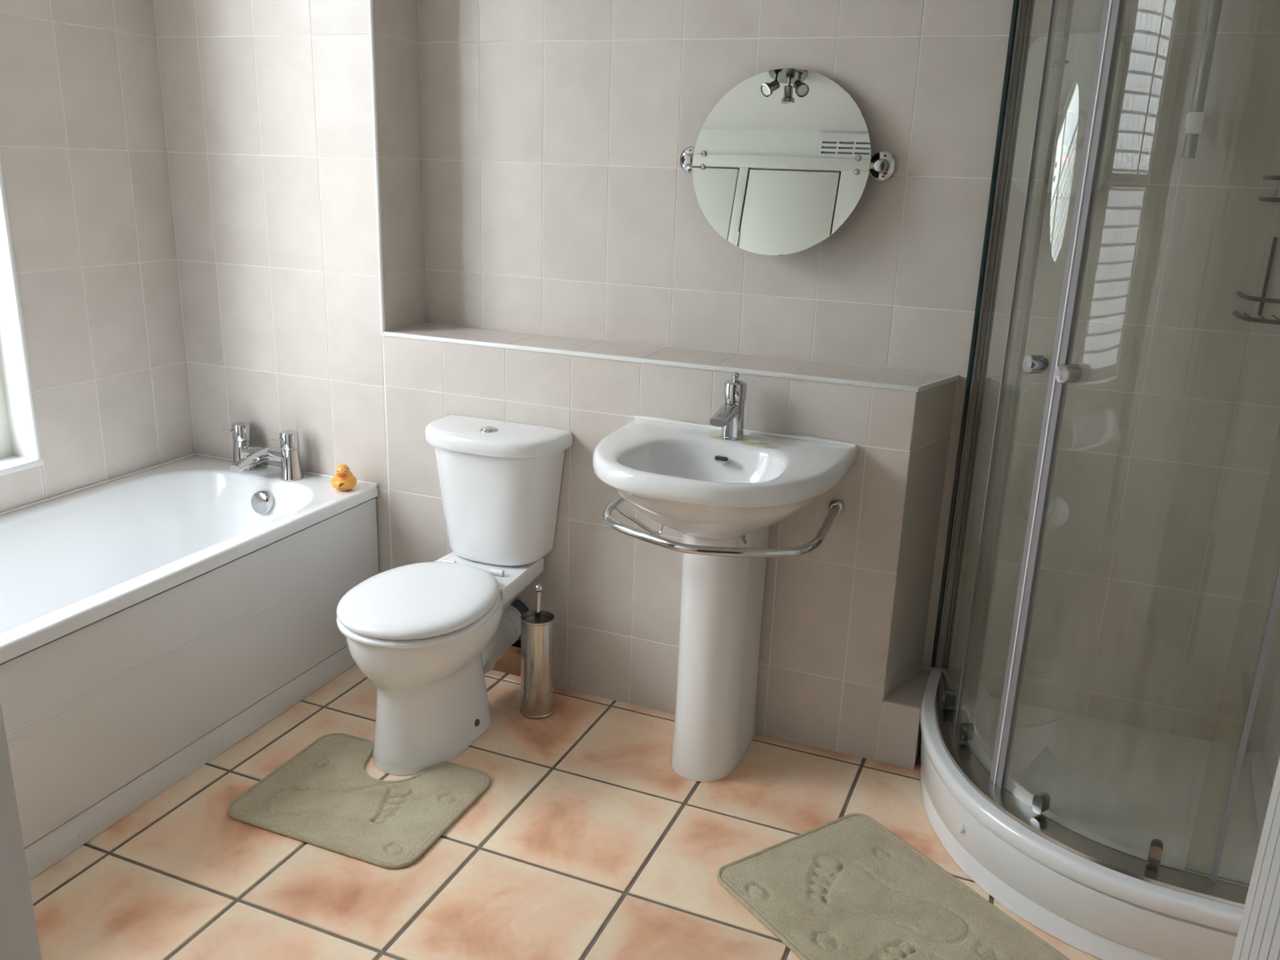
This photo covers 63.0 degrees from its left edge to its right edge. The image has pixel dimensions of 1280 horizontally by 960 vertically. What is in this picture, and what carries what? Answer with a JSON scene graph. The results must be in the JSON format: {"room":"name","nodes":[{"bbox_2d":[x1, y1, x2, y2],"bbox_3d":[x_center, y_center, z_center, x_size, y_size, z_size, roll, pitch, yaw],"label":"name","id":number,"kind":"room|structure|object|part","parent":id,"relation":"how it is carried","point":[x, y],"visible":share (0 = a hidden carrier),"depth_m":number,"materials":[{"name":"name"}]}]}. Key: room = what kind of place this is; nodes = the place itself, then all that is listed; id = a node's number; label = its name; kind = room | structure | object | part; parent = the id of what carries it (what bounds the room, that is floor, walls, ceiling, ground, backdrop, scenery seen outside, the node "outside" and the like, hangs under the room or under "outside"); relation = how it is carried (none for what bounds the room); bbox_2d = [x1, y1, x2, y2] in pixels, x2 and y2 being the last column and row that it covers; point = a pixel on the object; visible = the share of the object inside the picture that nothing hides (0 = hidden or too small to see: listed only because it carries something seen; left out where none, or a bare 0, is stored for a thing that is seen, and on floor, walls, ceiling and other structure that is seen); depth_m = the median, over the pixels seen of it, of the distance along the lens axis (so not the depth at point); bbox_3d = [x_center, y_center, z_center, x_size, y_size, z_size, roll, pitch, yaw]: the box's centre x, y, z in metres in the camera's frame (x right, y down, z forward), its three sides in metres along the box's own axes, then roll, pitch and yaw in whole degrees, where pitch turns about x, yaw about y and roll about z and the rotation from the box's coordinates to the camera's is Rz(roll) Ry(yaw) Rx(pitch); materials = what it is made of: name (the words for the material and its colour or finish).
{"room":"bathroom","nodes":[
{"label":"bathroom","id":0,"kind":"room"},
{"bbox_2d":[0,0,195,512],"bbox_3d":[-1.840,-0.536,2.405,0.160,2.480,2.472,8,18,21],"label":"wall","id":1,"kind":"structure","parent":0,"point":[84,154],"depth_m":2.92,"materials":[{"name":"white tile"}]},
{"bbox_2d":[0,161,44,475],"bbox_3d":[-1.904,-0.739,2.155,0.182,1.759,1.122,8,18,21],"label":"window","id":2,"kind":"structure","parent":1,"relation":"in","point":[20,449],"depth_m":2.80,"materials":[{"name":"white plastic"}]},
{"bbox_3d":[-1.940,-0.757,2.164,0.065,1.725,1.100,8,18,21],"label":"frame","id":3,"kind":"part","parent":2,"relation":"part of","materials":[{"name":"white paint"}]},
{"bbox_3d":[-1.899,0.084,2.388,0.112,0.018,1.122,8,18,21],"label":"sill","id":4,"kind":"part","parent":2,"relation":"part of","materials":[{"name":"white plastic"}]},
{"bbox_2d":[29,664,1102,959],"bbox_3d":[-0.636,1.117,1.522,3.347,0.100,3.972,8,18,21],"label":"floor","id":5,"kind":"structure","parent":0,"point":[584,841],"depth_m":2.30,"materials":[{"name":"brown tile"}]},
{"bbox_2d":[0,453,378,879],"bbox_3d":[-1.445,0.435,2.586,0.710,0.542,1.700,8,18,21],"label":"bathtub","id":6,"kind":"object","parent":5,"relation":"on","point":[154,619],"visible":0.92,"depth_m":2.67,"materials":[{"name":"white plastic"}]},
{"bbox_2d":[0,455,377,663],"bbox_3d":[-1.442,0.366,2.564,0.709,0.385,1.699,8,18,21],"label":"tub","id":7,"kind":"object","parent":6,"relation":"in","point":[188,559],"depth_m":2.86,"materials":[{"name":"white ceramic"}]},
{"bbox_2d":[222,422,303,480],"bbox_3d":[-1.163,-0.079,3.157,0.260,0.144,0.172,8,18,21],"label":"tap","id":8,"kind":"object","parent":6,"relation":"on","point":[246,455],"visible":1,"depth_m":3.15,"materials":[{"name":"silver metal"}]},
{"bbox_3d":[-1.258,-0.150,3.196,0.009,0.011,0.035,17,22,40],"label":"lever","id":9,"kind":"part","parent":8,"relation":"part of","materials":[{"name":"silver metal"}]},
{"bbox_3d":[-1.169,-0.061,3.143,0.046,0.048,0.134,9,18,23],"label":"spout","id":10,"kind":"part","parent":8,"relation":"part of","materials":[{"name":"silver metal"}]},
{"bbox_3d":[-1.085,-0.121,3.119,0.009,0.011,0.035,17,22,40],"label":"lever","id":11,"kind":"part","parent":8,"relation":"part of","materials":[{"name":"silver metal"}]},
{"bbox_2d":[331,464,356,490],"bbox_3d":[-0.872,-0.011,3.079,0.075,0.078,0.085,8,18,21],"label":"rubber duck","id":12,"kind":"object","parent":6,"relation":"on","point":[344,480],"visible":1,"depth_m":3.05},
{"bbox_2d":[227,733,490,868],"bbox_3d":[-0.669,0.758,2.522,0.515,0.013,0.411,8,18,21],"label":"mat","id":13,"kind":"object","parent":5,"relation":"on","point":[323,796],"visible":1,"depth_m":2.48,"materials":[{"name":"beige fabric"}]},
{"bbox_2d":[336,414,572,775],"bbox_3d":[-0.508,0.293,2.725,0.404,0.794,0.664,8,18,21],"label":"toilet","id":14,"kind":"object","parent":5,"relation":"on","point":[423,634],"visible":1,"depth_m":2.71,"materials":[{"name":"white ceramic"}]},
{"bbox_3d":[-0.550,0.293,2.630,0.374,0.030,0.461,8,18,21],"label":"lid","id":15,"kind":"part","parent":14,"relation":"part of","materials":[{"name":"white plastic"}]},
{"bbox_3d":[-0.551,0.321,2.638,0.376,0.019,0.464,8,18,21],"label":"seat","id":16,"kind":"part","parent":14,"relation":"part of","materials":[{"name":"white plastic"}]},
{"bbox_3d":[-0.408,-0.113,2.828,0.404,0.050,0.199,8,18,21],"label":"cistern lid","id":17,"kind":"part","parent":14,"relation":"part of","materials":[{"name":"white ceramic"}]},
{"bbox_2d":[484,598,529,673],"bbox_3d":[-0.413,0.444,3.006,0.137,0.165,0.252,8,18,21],"label":"pipe","id":18,"kind":"object","parent":14,"relation":"attached to","point":[508,631],"visible":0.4,"depth_m":2.98,"materials":[{"name":"white plastic"}]},
{"bbox_2d":[520,583,555,719],"bbox_3d":[-0.283,0.467,2.885,0.095,0.385,0.095,8,18,21],"label":"toilet brush","id":19,"kind":"object","parent":5,"relation":"on","point":[537,626],"visible":1,"depth_m":2.86,"materials":[{"name":"silver metal"}]},
{"bbox_3d":[-0.281,0.389,2.862,0.084,0.008,0.084,8,18,21],"label":"brush lid","id":20,"kind":"part","parent":19,"relation":"part of","materials":[{"name":"grey metal"}]},
{"bbox_3d":[-0.278,0.345,2.849,0.017,0.092,0.017,8,18,21],"label":"handle","id":21,"kind":"part","parent":19,"relation":"part of","materials":[{"name":"silver metal"}]},
{"bbox_3d":[-0.275,0.294,2.835,0.023,0.022,0.023,8,18,21],"label":"knob","id":22,"kind":"part","parent":19,"relation":"part of","materials":[{"name":"silver metal"}]},
{"bbox_2d":[592,415,857,782],"bbox_3d":[0.152,0.336,2.558,0.592,0.851,0.494,8,18,21],"label":"washbasin","id":23,"kind":"object","parent":5,"relation":"on","point":[708,488],"visible":0.99,"depth_m":2.54,"materials":[{"name":"white ceramic"}]},
{"bbox_2d":[592,418,857,539],"bbox_3d":[0.162,0.032,2.466,0.592,0.194,0.491,8,18,21],"label":"basin","id":24,"kind":"object","parent":23,"relation":"in","point":[696,482],"depth_m":2.40,"materials":[{"name":"white ceramic"}]},
{"bbox_2d":[709,372,746,439],"bbox_3d":[0.219,-0.178,2.548,0.059,0.164,0.123,8,18,21],"label":"mixer tap","id":25,"kind":"object","parent":23,"relation":"on","point":[730,416],"visible":1,"depth_m":2.55,"materials":[{"name":"silver metal"}]},
{"bbox_3d":[0.210,-0.164,2.540,0.042,0.051,0.099,10,19,26],"label":"spout","id":26,"kind":"part","parent":25,"relation":"part of","materials":[{"name":"silver metal"}]},
{"bbox_3d":[0.234,-0.254,2.556,0.019,0.022,0.019,8,18,21],"label":"knob","id":27,"kind":"part","parent":25,"relation":"part of","materials":[{"name":"silver metal"}]},
{"bbox_3d":[0.235,-0.206,2.531,0.009,0.016,0.025,2,17,1],"label":"lever","id":28,"kind":"part","parent":25,"relation":"part of","materials":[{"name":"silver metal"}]},
{"bbox_2d":[715,813,1070,959],"bbox_3d":[0.546,0.925,2.103,0.455,0.013,0.751,-9,20,-32],"label":"bath mat","id":29,"kind":"object","parent":5,"relation":"on","point":[846,887],"visible":1,"depth_m":2.20,"materials":[{"name":"beige fabric"}]},
{"bbox_2d":[920,666,1271,959],"bbox_3d":[1.014,0.759,2.387,0.804,0.196,0.800,8,18,21],"label":"shower tray","id":30,"kind":"object","parent":5,"relation":"on","point":[1123,788],"visible":0.89,"depth_m":2.29,"materials":[{"name":"white plastic"}]},
{"bbox_3d":[0.881,0.767,2.331,0.346,0.098,1.125,-5,18,-22],"label":"panel","id":31,"kind":"part","parent":30,"relation":"part of","materials":[{"name":"white plastic"}]},
{"bbox_2d":[930,0,1279,908],"bbox_3d":[0.942,-0.240,2.053,0.364,1.902,1.111,-5,18,-22],"label":"shower enclosure","id":32,"kind":"object","parent":30,"relation":"on","point":[953,734],"visible":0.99,"depth_m":2.20,"materials":[{"name":"clear glass"}]},
{"bbox_3d":[0.826,-0.332,2.401,0.017,1.853,0.385,3,17,5],"label":"fixed panel","id":33,"kind":"part","parent":32,"relation":"part of","materials":[{"name":"clear glass"}]},
{"bbox_3d":[0.787,-0.230,2.076,0.041,0.037,0.037,-1,17,-10],"label":"door knob","id":34,"kind":"part","parent":32,"relation":"part of","materials":[{"name":"silver metal"}]},
{"bbox_3d":[0.817,-0.203,1.987,0.041,0.037,0.037,-4,18,-20],"label":"door knob","id":35,"kind":"part","parent":32,"relation":"part of","materials":[{"name":"silver metal"}]},
{"bbox_3d":[0.912,0.669,2.314,0.358,0.009,1.091,-5,18,-22],"label":"rail","id":36,"kind":"part","parent":32,"relation":"part of","materials":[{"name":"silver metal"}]},
{"bbox_3d":[1.197,-0.116,1.721,0.234,1.853,0.008,8,18,21],"label":"fixed panel","id":37,"kind":"part","parent":32,"relation":"part of","materials":[{"name":"clear glass"}]},
{"bbox_2d":[153,0,1279,769],"bbox_3d":[0.130,-0.604,2.856,3.347,2.480,0.500,8,18,21],"label":"wall","id":38,"kind":"structure","parent":0,"point":[533,180],"depth_m":2.73,"materials":[{"name":"white tile"}]},
{"bbox_2d":[368,0,385,333],"bbox_3d":[-0.713,-1.131,2.785,0.013,1.484,0.012,8,18,21],"label":"trim","id":39,"kind":"structure","parent":38,"relation":"attached to","point":[371,11],"depth_m":2.86,"materials":[{"name":"white plastic"}]},
{"bbox_2d":[381,331,919,391],"bbox_3d":[-0.042,-0.318,2.733,1.513,0.012,0.011,8,18,21],"label":"trim","id":40,"kind":"structure","parent":38,"relation":"attached to","point":[749,371],"depth_m":2.69,"materials":[{"name":"white plastic"}]},
{"bbox_2d":[602,495,844,557],"bbox_3d":[0.177,0.109,2.537,0.556,0.100,0.396,8,18,21],"label":"towel rail","id":41,"kind":"object","parent":38,"relation":"attached to","point":[836,508],"visible":0.85,"depth_m":2.40,"materials":[{"name":"silver metal"}]},
{"bbox_3d":[0.001,0.088,2.605,0.144,0.089,0.013,8,18,21],"label":"support rod","id":42,"kind":"part","parent":41,"relation":"part of","materials":[{"name":"silver metal"}]},
{"bbox_3d":[0.245,0.119,2.439,0.014,0.058,0.116,4,17,6],"label":"support rod","id":43,"kind":"part","parent":41,"relation":"part of","materials":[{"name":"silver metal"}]},
{"bbox_2d":[680,67,897,255],"bbox_3d":[0.350,-0.795,2.620,0.566,0.451,0.099,8,18,21],"label":"mirror","id":44,"kind":"object","parent":38,"relation":"attached to","point":[782,161],"visible":1,"depth_m":2.61,"materials":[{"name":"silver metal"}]},
{"bbox_2d":[915,374,959,392],"bbox_3d":[0.727,-0.237,2.551,0.010,0.012,0.232,15,21,37],"label":"trim","id":45,"kind":"structure","parent":38,"relation":"attached to","point":[926,386],"depth_m":2.54,"materials":[{"name":"white plastic"}]},
{"bbox_2d":[1015,31,1125,199],"bbox_3d":[0.962,-0.818,2.355,0.202,0.358,0.095,8,18,21],"label":"shower","id":46,"kind":"object","parent":38,"relation":"attached to","point":[1082,49],"visible":0.72,"depth_m":2.33,"materials":[{"name":"clear glass"}]},
{"bbox_2d":[1062,156,1068,161],"bbox_3d":[0.960,-0.723,2.356,0.011,0.011,0.004,8,18,21],"label":"indicator light","id":47,"kind":"object","parent":46,"relation":"on","point":[1064,158],"depth_m":2.35,"materials":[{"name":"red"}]},
{"bbox_2d":[1182,0,1222,158],"bbox_3d":[1.215,-1.016,2.205,0.032,0.645,0.071,8,18,21],"label":"riser rail","id":48,"kind":"object","parent":38,"relation":"attached to","point":[1193,123],"visible":1,"depth_m":2.23,"materials":[{"name":"grey metal"}]},
{"bbox_2d":[1232,236,1279,324],"bbox_3d":[1.408,-0.428,2.249,0.192,0.175,0.146,8,18,21],"label":"wire caddy","id":49,"kind":"object","parent":38,"relation":"attached to","point":[1262,300],"visible":1,"depth_m":2.30,"materials":[{"name":"grey metal"}]},
{"bbox_2d":[1258,175,1279,202],"bbox_3d":[1.424,-0.666,2.174,0.192,0.175,0.146,8,18,21],"label":"wire caddy","id":50,"kind":"object","parent":38,"relation":"attached to","point":[1266,177],"visible":1,"depth_m":2.20,"materials":[{"name":"grey metal"}]},
{"bbox_2d":[1260,671,1279,788],"bbox_3d":[1.249,-0.104,1.316,0.150,2.480,2.650,8,18,21],"label":"wall","id":51,"kind":"structure","parent":0,"point":[1270,750],"depth_m":2.50,"materials":[{"name":"grey tile"}]},
{"bbox_3d":[-0.759,-0.007,0.764,3.347,2.480,0.100,8,18,21],"label":"wall","id":52,"kind":"structure","parent":0,"visible":0},
{"bbox_2d":[0,699,1279,959],"bbox_3d":[-0.122,0.306,0.577,0.807,2.030,0.110,8,18,21],"label":"door frame","id":53,"kind":"structure","parent":52,"relation":"in","point":[1258,938],"depth_m":0.74,"materials":[{"name":"white wood"}]}
]}

